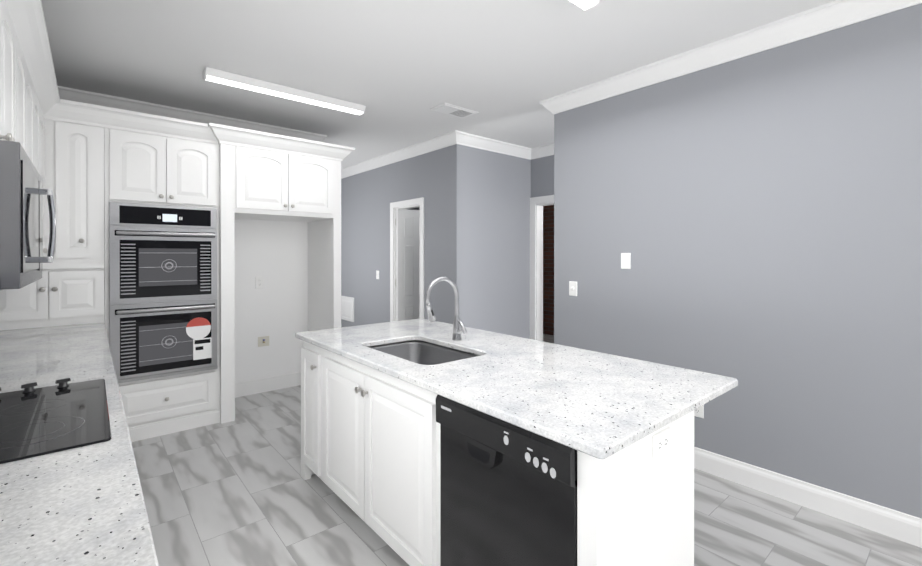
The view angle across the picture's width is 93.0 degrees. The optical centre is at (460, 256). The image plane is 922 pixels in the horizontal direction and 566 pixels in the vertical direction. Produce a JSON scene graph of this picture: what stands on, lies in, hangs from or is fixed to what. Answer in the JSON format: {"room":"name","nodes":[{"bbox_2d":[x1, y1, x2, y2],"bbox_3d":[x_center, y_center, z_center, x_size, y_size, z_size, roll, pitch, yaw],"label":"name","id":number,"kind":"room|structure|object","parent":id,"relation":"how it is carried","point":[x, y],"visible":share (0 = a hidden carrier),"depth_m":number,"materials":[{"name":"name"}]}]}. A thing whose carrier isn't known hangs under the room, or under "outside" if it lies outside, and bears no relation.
{"room":"kitchen","nodes":[
{"label":"kitchen","id":0,"kind":"room"},
{"bbox_2d":[0,0,19,135],"bbox_3d":[-1.703,-0.647,1.402,0.318,0.616,0.764,0,0,-40],"label":"upper cabinet","id":1,"kind":"object","parent":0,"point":[9,18],"depth_m":1.68,"materials":[{"name":"white wood"}]},
{"bbox_2d":[0,132,47,295],"bbox_3d":[-1.672,-0.119,1.430,0.399,0.433,0.760,0,0,-40],"label":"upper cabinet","id":2,"kind":"object","parent":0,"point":[23,180],"depth_m":1.32,"materials":[{"name":"white"}]},
{"bbox_2d":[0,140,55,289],"bbox_3d":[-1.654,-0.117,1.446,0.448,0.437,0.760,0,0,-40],"label":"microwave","id":3,"kind":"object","parent":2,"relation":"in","point":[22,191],"depth_m":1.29,"materials":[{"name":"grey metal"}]},
{"bbox_2d":[20,28,39,155],"bbox_3d":[-2.202,-0.462,1.990,0.318,0.990,0.909,0,0,-40],"label":"upper cabinet","id":4,"kind":"object","parent":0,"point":[29,86],"depth_m":2.19,"materials":[{"name":"white wood"}]},
{"bbox_2d":[40,92,47,171],"bbox_3d":[-2.692,-0.464,2.567,0.318,0.990,0.849,0,0,-40],"label":"upper cabinet","id":5,"kind":"object","parent":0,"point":[43,111],"depth_m":2.90,"materials":[{"name":"white wood"}]},
{"bbox_2d":[0,324,158,565],"bbox_3d":[-1.489,0.506,1.396,0.633,0.030,5.468,0,0,-40],"label":"countertop","id":6,"kind":"structure","parent":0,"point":[85,506],"depth_m":0.93,"materials":[{"name":"white stone"}]},
{"bbox_2d":[0,368,115,463],"bbox_3d":[-1.376,0.473,1.277,0.535,0.034,0.740,0,0,-40],"label":"cooktop","id":7,"kind":"object","parent":6,"relation":"in","point":[47,414],"depth_m":1.34,"materials":[{"name":"black glass"}]},
{"bbox_2d":[52,112,107,327],"bbox_3d":[-2.917,-0.239,3.305,0.333,1.445,0.704,0,0,-40],"label":"upper cabinet","id":8,"kind":"object","parent":6,"relation":"on","point":[79,143],"depth_m":3.10,"materials":[{"name":"white wood"}]},
{"bbox_2d":[58,86,326,141],"bbox_3d":[-2.462,-1.286,4.095,2.475,0.115,0.090,0,0,-40],"label":"crown molding","id":9,"kind":"structure","parent":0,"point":[65,93],"depth_m":3.95,"materials":[{"name":"white wood"}]},
{"bbox_2d":[224,140,335,223],"bbox_3d":[-1.800,-0.669,4.253,0.885,0.590,0.703,0,0,-40],"label":"upper cabinet","id":10,"kind":"object","parent":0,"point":[262,181],"depth_m":3.95,"materials":[{"name":"white wood"}]},
{"bbox_2d":[341,144,464,326],"bbox_3d":[-1.145,0.020,6.174,0.120,2.740,3.530,0,0,-40],"label":"wall","id":11,"kind":"structure","parent":0,"point":[437,176],"depth_m":5.63,"materials":[{"name":"grey paint"}]},
{"bbox_2d":[341,296,353,321],"bbox_3d":[-1.789,0.813,6.831,0.014,0.370,0.500,0,0,-40],"label":"access panel","id":12,"kind":"object","parent":11,"relation":"attached to","point":[347,308],"visible":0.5,"depth_m":6.79,"materials":[{"name":"white"}]},
{"bbox_2d":[341,130,461,178],"bbox_3d":[-1.156,-1.292,6.023,0.090,0.115,3.500,0,0,-40],"label":"crown molding","id":13,"kind":"structure","parent":11,"relation":"attached to","point":[454,137],"depth_m":5.45,"materials":[{"name":"white wood"}]},
{"bbox_2d":[390,197,423,321],"bbox_3d":[-0.646,0.341,5.576,0.139,2.102,0.754,0,0,-40],"label":"door frame","id":14,"kind":"structure","parent":11,"relation":"attached to","point":[418,202],"depth_m":5.73,"materials":[{"name":"white wood"}]},
{"bbox_2d":[395,209,419,320],"bbox_3d":[-0.615,0.375,5.933,0.601,2.008,0.090,0,0,-40],"label":"pantry door","id":15,"kind":"structure","parent":11,"relation":"in","point":[407,279],"depth_m":5.85,"materials":[{"name":"white wood"}]},
{"bbox_2d":[41,0,834,168],"bbox_3d":[1.099,-1.366,3.215,7.345,0.050,11.100,0,0,-40],"label":"ceiling","id":16,"kind":"structure","parent":0,"point":[399,69],"depth_m":2.87,"materials":[{"name":"white paint"}]},
{"bbox_2d":[202,67,365,114],"bbox_3d":[-1.370,-1.309,3.546,1.250,0.064,0.144,0,0,-40],"label":"ceiling light","id":17,"kind":"object","parent":16,"relation":"attached to","point":[233,79],"visible":0.98,"depth_m":3.44,"materials":[{"name":"white plastic"}]},
{"bbox_2d":[430,103,478,117],"bbox_3d":[-0.060,-1.337,4.028,0.400,0.012,0.220,0,0,-40],"label":"ceiling vent","id":18,"kind":"object","parent":16,"relation":"in","point":[452,110],"visible":1,"depth_m":3.99,"materials":[{"name":"white metal"}]},
{"bbox_2d":[569,0,599,10],"bbox_3d":[0.194,-1.304,1.843,1.250,0.064,0.144,0,0,-40],"label":"ceiling light","id":19,"kind":"object","parent":16,"relation":"attached to","point":[585,5],"visible":1,"depth_m":2.21,"materials":[{"name":"white"}]},
{"bbox_2d":[465,146,528,338],"bbox_3d":[0.428,0.023,5.273,1.080,2.740,0.120,0,0,-40],"label":"wall","id":20,"kind":"structure","parent":0,"point":[496,184],"depth_m":5.19,"materials":[{"name":"grey paint"}]},
{"bbox_2d":[459,132,529,159],"bbox_3d":[0.416,-1.289,5.121,1.110,0.115,0.090,0,0,-40],"label":"crown molding","id":21,"kind":"structure","parent":20,"relation":"attached to","point":[471,140],"depth_m":5.09,"materials":[{"name":"white wood"}]},
{"bbox_2d":[131,334,921,565],"bbox_3d":[1.099,1.424,3.224,7.345,0.050,11.100,0,0,-40],"label":"floor","id":22,"kind":"structure","parent":0,"point":[239,491],"depth_m":2.36,"materials":[{"name":"tile"}]},
{"bbox_2d":[108,120,223,441],"bbox_3d":[-2.508,0.218,3.664,0.750,2.360,0.688,0,0,-40],"label":"tall cabinet","id":23,"kind":"object","parent":22,"relation":"on","point":[161,275],"depth_m":3.41,"materials":[{"name":"white wood"}]},
{"bbox_2d":[109,202,217,383],"bbox_3d":[-2.289,0.266,3.406,0.700,1.335,0.100,0,0,-40],"label":"double wall oven","id":24,"kind":"object","parent":23,"relation":"in","point":[163,256],"depth_m":3.38,"materials":[{"name":"silver metal"}]},
{"bbox_2d":[296,337,693,565],"bbox_3d":[-0.105,0.961,2.164,0.670,0.883,2.140,0,0,-40],"label":"kitchen island","id":25,"kind":"object","parent":22,"relation":"on","point":[430,441],"depth_m":1.54,"materials":[{"name":"white wood"}]},
{"bbox_2d":[436,394,576,565],"bbox_3d":[0.337,0.965,1.637,0.619,0.879,0.614,0,0,-40],"label":"dishwasher","id":26,"kind":"object","parent":25,"relation":"in","point":[508,489],"depth_m":1.43,"materials":[{"name":"black metal"}]},
{"bbox_2d":[295,318,737,460],"bbox_3d":[0.026,0.503,2.271,0.990,0.030,2.200,0,0,-40],"label":"island countertop","id":27,"kind":"structure","parent":25,"relation":"on","point":[604,404],"depth_m":1.75,"materials":[{"name":"white stone"}]},
{"bbox_2d":[369,340,478,364],"bbox_3d":[-0.214,0.621,2.330,0.480,0.205,0.740,0,0,-40],"label":"sink","id":28,"kind":"object","parent":27,"relation":"in","point":[424,352],"depth_m":2.59,"materials":[{"name":"silver metal"}]},
{"bbox_2d":[425,277,466,340],"bbox_3d":[-0.083,0.301,2.472,0.249,0.371,0.105,0,0,-40],"label":"faucet","id":29,"kind":"object","parent":27,"relation":"on","point":[458,327],"depth_m":2.52,"materials":[{"name":"silver metal"}]},
{"bbox_2d":[529,156,548,338],"bbox_3d":[2.191,0.026,4.147,0.120,2.740,10.940,0,0,-40],"label":"wall","id":30,"kind":"structure","parent":0,"point":[539,167],"depth_m":5.57,"materials":[{"name":"grey paint"}]},
{"bbox_2d":[530,195,553,340],"bbox_3d":[1.253,0.324,5.240,0.139,2.138,0.996,0,0,-40],"label":"door frame","id":31,"kind":"structure","parent":30,"relation":"attached to","point":[537,204],"depth_m":5.53,"materials":[{"name":"white wood"}]},
{"bbox_2d":[530,143,553,159],"bbox_3d":[3.215,-1.282,2.775,0.090,0.115,7.290,0,0,-40],"label":"crown molding","id":32,"kind":"structure","parent":30,"relation":"attached to","point":[545,150],"depth_m":5.38,"materials":[{"name":"white wood"}]},
{"bbox_2d":[549,3,921,518],"bbox_3d":[2.783,0.034,1.547,0.120,2.740,5.970,0,0,-40],"label":"wall","id":33,"kind":"structure","parent":0,"point":[757,217],"depth_m":2.56,"materials":[{"name":"grey paint"}]},
{"bbox_2d":[569,281,576,295],"bbox_3d":[0.925,0.267,3.628,0.022,0.120,0.078,0,0,-40],"label":"light switch","id":34,"kind":"object","parent":33,"relation":"attached to","point":[572,284],"depth_m":3.62,"materials":[{"name":"white plastic"}]},
{"bbox_2d":[621,253,630,268],"bbox_3d":[1.234,0.033,3.275,0.007,0.120,0.075,0,0,-40],"label":"light switch","id":35,"kind":"object","parent":33,"relation":"attached to","point":[626,264],"depth_m":3.27,"materials":[{"name":"white plastic"}]},
{"bbox_2d":[694,405,703,417],"bbox_3d":[1.562,1.001,2.890,0.009,0.120,0.075,0,0,-40],"label":"outlet","id":36,"kind":"object","parent":33,"relation":"attached to","point":[699,412],"depth_m":2.88,"materials":[{"name":"white plastic"}]},
{"bbox_2d":[539,0,921,114],"bbox_3d":[2.680,-1.278,1.515,0.105,0.115,6.060,0,0,-40],"label":"crown molding","id":37,"kind":"structure","parent":33,"relation":"attached to","point":[832,15],"depth_m":2.67,"materials":[{"name":"white wood"}]},
{"bbox_2d":[694,447,921,547],"bbox_3d":[2.727,1.337,1.514,0.016,0.135,5.986,0,0,-40],"label":"baseboard","id":38,"kind":"structure","parent":33,"relation":"attached to","point":[898,525],"depth_m":2.39,"materials":[{"name":"white wood"}]}
]}

